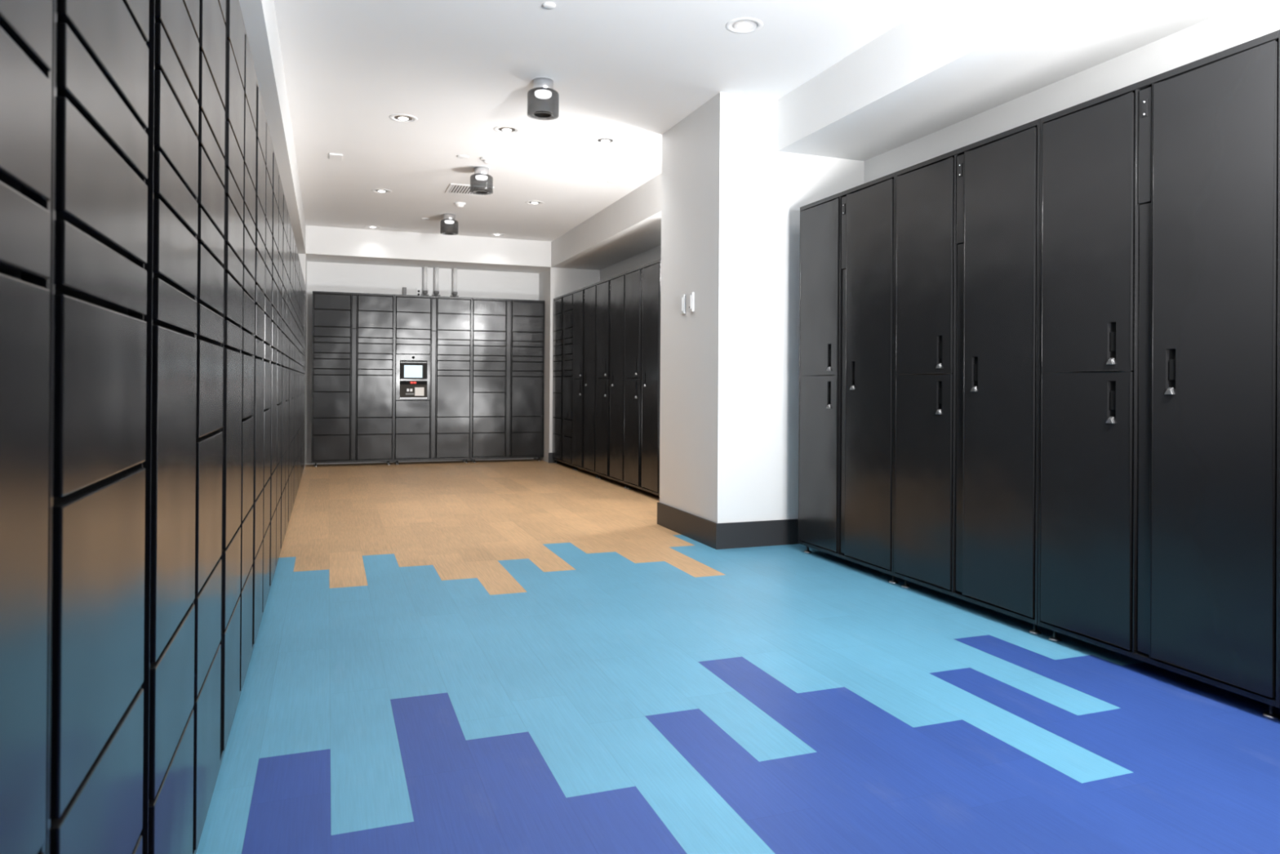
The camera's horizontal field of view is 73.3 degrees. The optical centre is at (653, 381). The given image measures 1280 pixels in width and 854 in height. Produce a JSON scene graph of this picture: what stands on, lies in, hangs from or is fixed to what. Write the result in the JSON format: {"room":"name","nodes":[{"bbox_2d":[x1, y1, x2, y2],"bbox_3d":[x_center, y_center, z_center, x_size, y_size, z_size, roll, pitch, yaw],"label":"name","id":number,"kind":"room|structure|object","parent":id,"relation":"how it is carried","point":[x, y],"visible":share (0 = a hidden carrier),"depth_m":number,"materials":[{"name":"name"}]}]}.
{"room":"parcel locker room","nodes":[
{"label":"parcel locker room","id":0,"kind":"room"},
{"bbox_2d":[297,253,599,469],"bbox_3d":[-2.755,-0.381,10.697,4.320,2.784,0.740,0,0,-21],"label":"wall","id":1,"kind":"structure","parent":0,"point":[551,283],"depth_m":10.88,"materials":[{"name":"paint"}]},
{"bbox_2d":[239,0,306,253],"bbox_3d":[-1.924,-1.626,3.555,0.610,0.321,13.210,0,0,-21],"label":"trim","id":2,"kind":"structure","parent":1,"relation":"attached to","point":[259,16],"depth_m":4.59,"materials":[{"name":"paint"}]},
{"bbox_2d":[402,287,406,294],"bbox_3d":[-3.126,-1.099,10.819,0.042,0.175,0.050,0,0,-21],"label":"junction box","id":3,"kind":"object","parent":1,"relation":"attached to","point":[404,289],"visible":0.54,"depth_m":10.80,"materials":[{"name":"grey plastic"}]},
{"bbox_2d":[416,288,421,295],"bbox_3d":[-2.970,-1.120,10.896,0.057,0.140,0.016,0,0,-21],"label":"wall outlet","id":4,"kind":"object","parent":1,"relation":"attached to","point":[418,290],"visible":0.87,"depth_m":10.89,"materials":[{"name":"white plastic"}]},
{"bbox_2d":[421,266,429,295],"bbox_3d":[-2.887,-1.221,10.894,0.099,0.463,0.075,0,0,-21],"label":"conduit pipe","id":5,"kind":"object","parent":1,"relation":"attached to","point":[424,268],"visible":0.76,"depth_m":10.87,"materials":[{"name":"white metal"}]},
{"bbox_2d":[305,225,551,273],"bbox_3d":[-2.739,-1.613,10.628,2.864,0.321,0.680,0,0,-21],"label":"beam","id":6,"kind":"structure","parent":1,"relation":"attached to","point":[323,244],"depth_m":10.34,"materials":[{"name":"paint"}]},
{"bbox_2d":[427,288,432,295],"bbox_3d":[-2.836,-1.114,10.948,0.056,0.130,0.012,0,0,-21],"label":"wall outlet","id":7,"kind":"object","parent":1,"relation":"attached to","point":[429,291],"visible":0.56,"depth_m":10.94,"materials":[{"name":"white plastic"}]},
{"bbox_2d":[431,267,440,296],"bbox_3d":[-2.758,-1.220,10.942,0.106,0.463,0.078,0,0,-21],"label":"conduit pipe","id":8,"kind":"object","parent":1,"relation":"attached to","point":[436,292],"visible":0.77,"depth_m":10.91,"materials":[{"name":"white metal"}]},
{"bbox_2d":[449,268,458,297],"bbox_3d":[-2.544,-1.218,11.023,0.106,0.463,0.078,0,0,-21],"label":"conduit pipe","id":9,"kind":"object","parent":1,"relation":"attached to","point":[454,270],"visible":0.8,"depth_m":11.00,"materials":[{"name":"white metal"}]},
{"bbox_2d":[548,452,562,462],"bbox_3d":[-1.156,0.957,10.899,0.349,0.130,0.012,0,0,-21],"label":"baseboard","id":10,"kind":"structure","parent":1,"relation":"attached to","point":[550,454],"depth_m":10.84,"materials":[{"name":"grey rubber"}]},
{"bbox_2d":[273,0,936,241],"bbox_3d":[-0.394,-1.819,4.475,4.320,0.112,14.050,0,0,-21],"label":"ceiling","id":11,"kind":"structure","parent":0,"point":[628,72],"depth_m":5.18,"materials":[{"name":"paint"}]},
{"bbox_2d":[328,153,342,160],"bbox_3d":[-2.505,-1.776,6.795,0.098,0.012,0.162,0,0,-21],"label":"ceiling plate","id":12,"kind":"object","parent":11,"relation":"attached to","point":[331,156],"visible":1,"depth_m":6.78,"materials":[{"name":"white plastic"}]},
{"bbox_2d":[364,225,381,228],"bbox_3d":[-3.219,-1.779,9.880,0.188,0.022,0.188,0,0,-21],"label":"recessed light","id":13,"kind":"object","parent":11,"relation":"in","point":[366,226],"visible":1,"depth_m":9.86,"materials":[{"name":"white plastic"}]},
{"bbox_2d":[371,188,391,193],"bbox_3d":[-2.531,-1.780,8.024,0.188,0.022,0.188,0,0,-21],"label":"recessed light","id":14,"kind":"object","parent":11,"relation":"in","point":[380,190],"visible":1,"depth_m":8.01,"materials":[{"name":"white plastic"}]},
{"bbox_2d":[388,114,417,122],"bbox_3d":[-1.686,-1.780,5.809,0.188,0.022,0.188,0,0,-21],"label":"recessed light","id":15,"kind":"object","parent":11,"relation":"in","point":[402,117],"visible":1,"depth_m":5.79,"materials":[{"name":"white plastic"}]},
{"bbox_2d":[443,213,455,234],"bbox_3d":[-2.162,-1.672,9.125,0.188,0.204,0.188,0,0,-21],"label":"ceiling lamp","id":16,"kind":"object","parent":11,"relation":"attached to","point":[447,218],"visible":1,"depth_m":9.08,"materials":[{"name":"silver metal"}]},
{"bbox_2d":[454,202,465,208],"bbox_3d":[-1.919,-1.752,8.544,0.110,0.044,0.110,0,0,-21],"label":"smoke detector","id":17,"kind":"object","parent":11,"relation":"attached to","point":[460,205],"visible":1,"depth_m":8.51,"materials":[{"name":"white plastic"}]},
{"bbox_2d":[444,183,493,196],"bbox_3d":[-1.699,-1.769,7.942,0.390,0.010,0.390,0,0,-21],"label":"ceiling vent","id":18,"kind":"object","parent":11,"relation":"in","point":[454,188],"visible":0.97,"depth_m":7.91,"materials":[{"name":"white metal"}]},
{"bbox_2d":[474,166,488,193],"bbox_3d":[-1.426,-1.672,7.148,0.188,0.204,0.188,0,0,-21],"label":"ceiling lamp","id":19,"kind":"object","parent":11,"relation":"attached to","point":[481,173],"visible":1,"depth_m":7.11,"materials":[{"name":"silver metal"}]},
{"bbox_2d":[480,156,495,164],"bbox_3d":[-1.317,-1.755,6.847,0.124,0.038,0.124,0,0,-21],"label":"ceiling sensor","id":20,"kind":"object","parent":11,"relation":"attached to","point":[486,160],"visible":1,"depth_m":6.82,"materials":[{"name":"white plastic"}]},
{"bbox_2d":[488,233,505,235],"bbox_3d":[-1.874,-1.770,10.324,0.188,0.022,0.188,0,0,-21],"label":"recessed light","id":21,"kind":"object","parent":11,"relation":"in","point":[492,234],"visible":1,"depth_m":10.32,"materials":[{"name":"white plastic"}]},
{"bbox_2d":[493,125,520,133],"bbox_3d":[-1.030,-1.776,6.057,0.188,0.022,0.188,0,0,-21],"label":"recessed light","id":22,"kind":"object","parent":11,"relation":"in","point":[506,129],"visible":1,"depth_m":6.04,"materials":[{"name":"white plastic"}]},
{"bbox_2d":[524,200,544,204],"bbox_3d":[-1.170,-1.770,8.495,0.188,0.022,0.188,0,0,-21],"label":"recessed light","id":23,"kind":"object","parent":11,"relation":"in","point":[531,202],"visible":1,"depth_m":8.48,"materials":[{"name":"white plastic"}]},
{"bbox_2d":[533,77,553,117],"bbox_3d":[-0.650,-1.673,5.078,0.188,0.204,0.188,0,0,-21],"label":"ceiling lamp","id":24,"kind":"object","parent":11,"relation":"attached to","point":[543,87],"visible":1,"depth_m":5.04,"materials":[{"name":"silver metal"}]},
{"bbox_2d":[592,137,617,144],"bbox_3d":[-0.351,-1.770,6.314,0.188,0.022,0.188,0,0,-21],"label":"recessed light","id":25,"kind":"object","parent":11,"relation":"in","point":[604,140],"visible":1,"depth_m":6.30,"materials":[{"name":"white plastic"}]},
{"bbox_2d":[724,17,763,33],"bbox_3d":[0.452,-1.771,4.276,0.188,0.022,0.188,0,0,-21],"label":"recessed light","id":26,"kind":"object","parent":11,"relation":"in","point":[742,24],"visible":1,"depth_m":4.26,"materials":[{"name":"white plastic"}]},
{"bbox_2d":[195,458,1279,853],"bbox_3d":[-0.401,1.059,4.471,4.344,0.100,14.050,0,0,-21],"label":"floor","id":27,"kind":"structure","parent":0,"point":[486,656],"depth_m":2.69,"materials":[{"name":"blue laminate"}]},
{"bbox_2d":[0,0,53,853],"bbox_3d":[-0.627,-0.039,0.276,0.505,2.071,0.934,0,0,-21],"label":"locker","id":28,"kind":"object","parent":27,"relation":"on","point":[25,25],"visible":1,"depth_m":0.72,"materials":[{"name":"black metal"}]},
{"bbox_2d":[45,0,199,853],"bbox_3d":[-0.958,-0.039,1.152,0.505,2.071,0.934,0,0,-21],"label":"locker","id":29,"kind":"object","parent":27,"relation":"on","point":[122,495],"visible":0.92,"depth_m":1.06,"materials":[{"name":"black metal"}]},
{"bbox_2d":[192,0,244,853],"bbox_3d":[-1.289,-0.038,2.027,0.505,2.071,0.934,0,0,-21],"label":"locker","id":30,"kind":"object","parent":27,"relation":"on","point":[221,40],"visible":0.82,"depth_m":1.98,"materials":[{"name":"black metal"}]},
{"bbox_2d":[238,21,266,701],"bbox_3d":[-1.619,-0.038,2.902,0.505,2.071,0.934,0,0,-21],"label":"locker","id":31,"kind":"object","parent":27,"relation":"on","point":[251,595],"visible":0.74,"depth_m":2.87,"materials":[{"name":"black metal"}]},
{"bbox_2d":[261,115,279,619],"bbox_3d":[-1.950,-0.038,3.777,0.505,2.071,0.934,0,0,-21],"label":"locker","id":32,"kind":"object","parent":27,"relation":"on","point":[269,498],"visible":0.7,"depth_m":3.77,"materials":[{"name":"black metal"}]},
{"bbox_2d":[275,171,287,569],"bbox_3d":[-2.280,-0.038,4.653,0.505,2.071,0.934,0,0,-21],"label":"locker","id":33,"kind":"object","parent":27,"relation":"on","point":[282,209],"visible":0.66,"depth_m":4.66,"materials":[{"name":"black metal"}]},
{"bbox_2d":[284,205,293,537],"bbox_3d":[-2.611,-0.038,5.528,0.505,2.071,0.934,0,0,-21],"label":"locker","id":34,"kind":"object","parent":27,"relation":"on","point":[289,291],"visible":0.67,"depth_m":5.55,"materials":[{"name":"black metal"}]},
{"bbox_2d":[290,230,297,514],"bbox_3d":[-2.942,-0.037,6.403,0.505,2.071,0.934,0,0,-21],"label":"locker","id":35,"kind":"object","parent":27,"relation":"on","point":[294,331],"visible":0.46,"depth_m":6.43,"materials":[{"name":"black metal"}]},
{"bbox_2d":[295,251,301,497],"bbox_3d":[-3.272,-0.037,7.278,0.505,2.071,0.934,0,0,-21],"label":"locker","id":36,"kind":"object","parent":27,"relation":"on","point":[299,267],"visible":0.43,"depth_m":7.31,"materials":[{"name":"black metal"}]},
{"bbox_2d":[298,265,303,485],"bbox_3d":[-3.603,-0.037,8.153,0.505,2.071,0.934,0,0,-21],"label":"locker","id":37,"kind":"object","parent":27,"relation":"on","point":[302,276],"visible":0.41,"depth_m":8.19,"materials":[{"name":"black metal"}]},
{"bbox_2d":[302,279,306,473],"bbox_3d":[-3.933,-0.037,9.029,0.505,2.071,0.934,0,0,-21],"label":"locker","id":38,"kind":"object","parent":27,"relation":"on","point":[304,287],"visible":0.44,"depth_m":9.16,"materials":[{"name":"black metal"}]},
{"bbox_2d":[311,291,394,466],"bbox_3d":[-3.632,-0.031,10.419,0.929,2.071,0.285,0,0,-21],"label":"locker","id":39,"kind":"object","parent":27,"relation":"on","point":[353,334],"visible":1,"depth_m":10.30,"materials":[{"name":"black metal"}]},
{"bbox_2d":[393,294,471,464],"bbox_3d":[-2.760,-0.025,10.746,0.929,2.071,0.290,0,0,-21],"label":"locker","id":40,"kind":"object","parent":27,"relation":"on","point":[433,335],"visible":1,"depth_m":10.63,"materials":[{"name":"black metal"}]},
{"bbox_2d":[470,297,544,462],"bbox_3d":[-1.891,-0.018,11.077,0.929,2.071,0.285,0,0,-21],"label":"locker","id":41,"kind":"object","parent":27,"relation":"on","point":[508,376],"visible":1,"depth_m":10.96,"materials":[{"name":"black metal"}]},
{"bbox_2d":[552,291,575,469],"bbox_3d":[-0.861,-0.013,10.512,0.525,2.071,0.934,0,0,-21],"label":"locker","id":42,"kind":"object","parent":27,"relation":"on","point":[562,304],"visible":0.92,"depth_m":10.43,"materials":[{"name":"black metal"}]},
{"bbox_2d":[572,282,599,478],"bbox_3d":[-0.536,-0.013,9.635,0.536,2.071,0.934,0,0,-21],"label":"locker","id":43,"kind":"object","parent":27,"relation":"on","point":[584,299],"visible":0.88,"depth_m":9.50,"materials":[{"name":"black metal"}]},
{"bbox_2d":[595,271,627,488],"bbox_3d":[-0.205,-0.013,8.760,0.536,2.071,0.934,0,0,-21],"label":"locker","id":44,"kind":"object","parent":27,"relation":"on","point":[611,292],"visible":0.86,"depth_m":8.62,"materials":[{"name":"black metal"}]},
{"bbox_2d":[623,258,661,500],"bbox_3d":[0.125,-0.014,7.884,0.536,2.071,0.934,0,0,-21],"label":"locker","id":45,"kind":"object","parent":27,"relation":"on","point":[642,283],"visible":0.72,"depth_m":7.74,"materials":[{"name":"black metal"}]},
{"bbox_2d":[797,172,897,583],"bbox_3d":[1.277,-0.014,4.835,0.536,2.071,0.934,0,0,-21],"label":"locker","id":46,"kind":"object","parent":27,"relation":"on","point":[847,261],"visible":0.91,"depth_m":4.67,"materials":[{"name":"black metal"}]},
{"bbox_2d":[893,118,1041,634],"bbox_3d":[1.608,-0.015,3.960,0.536,2.071,0.934,0,0,-21],"label":"locker","id":47,"kind":"object","parent":27,"relation":"on","point":[967,218],"visible":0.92,"depth_m":3.79,"materials":[{"name":"black metal"}]},
{"bbox_2d":[1037,29,1279,719],"bbox_3d":[1.938,-0.015,3.085,0.536,2.071,0.934,0,0,-21],"label":"locker","id":48,"kind":"object","parent":27,"relation":"on","point":[1159,415],"visible":1,"depth_m":2.89,"materials":[{"name":"black metal"}]},
{"bbox_2d":[659,92,864,523],"bbox_3d":[0.710,-0.372,5.886,1.037,2.784,0.980,0,0,-21],"label":"wall pillar","id":49,"kind":"structure","parent":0,"point":[731,202],"depth_m":5.39,"materials":[{"name":"paint"}]},
{"bbox_2d":[680,294,685,314],"bbox_3d":[0.195,-0.518,5.758,0.019,0.126,0.065,0,0,-21],"label":"light switch","id":50,"kind":"object","parent":49,"relation":"attached to","point":[682,298],"visible":1,"depth_m":5.74,"materials":[{"name":"white plastic"}]},
{"bbox_2d":[688,292,693,311],"bbox_3d":[0.246,-0.520,5.621,0.020,0.126,0.063,0,0,-21],"label":"light switch","id":51,"kind":"object","parent":49,"relation":"attached to","point":[691,294],"visible":1,"depth_m":5.60,"materials":[{"name":"white plastic"}]},
{"bbox_2d":[657,502,798,549],"bbox_3d":[0.696,0.942,5.880,1.050,0.156,1.006,0,0,-21],"label":"baseboard","id":52,"kind":"structure","parent":49,"relation":"attached to","point":[716,535],"depth_m":5.37,"materials":[{"name":"grey rubber"}]},
{"bbox_2d":[600,0,1279,281],"bbox_3d":[1.701,-0.368,4.870,0.100,2.784,13.310,0,0,-21],"label":"wall","id":53,"kind":"structure","parent":0,"point":[1255,19],"depth_m":3.96,"materials":[{"name":"paint"}]},
{"bbox_2d":[551,173,661,270],"bbox_3d":[-0.129,-1.601,8.693,0.640,0.321,4.865,0,0,-21],"label":"soffit","id":54,"kind":"structure","parent":53,"relation":"attached to","point":[629,227],"depth_m":8.87,"materials":[{"name":"paint"}]},
{"bbox_2d":[777,0,1254,160],"bbox_3d":[2.378,-1.603,2.056,0.640,0.321,7.365,0,0,-21],"label":"ceiling beam","id":55,"kind":"structure","parent":53,"relation":"attached to","point":[951,62],"depth_m":4.06,"materials":[{"name":"paint"}]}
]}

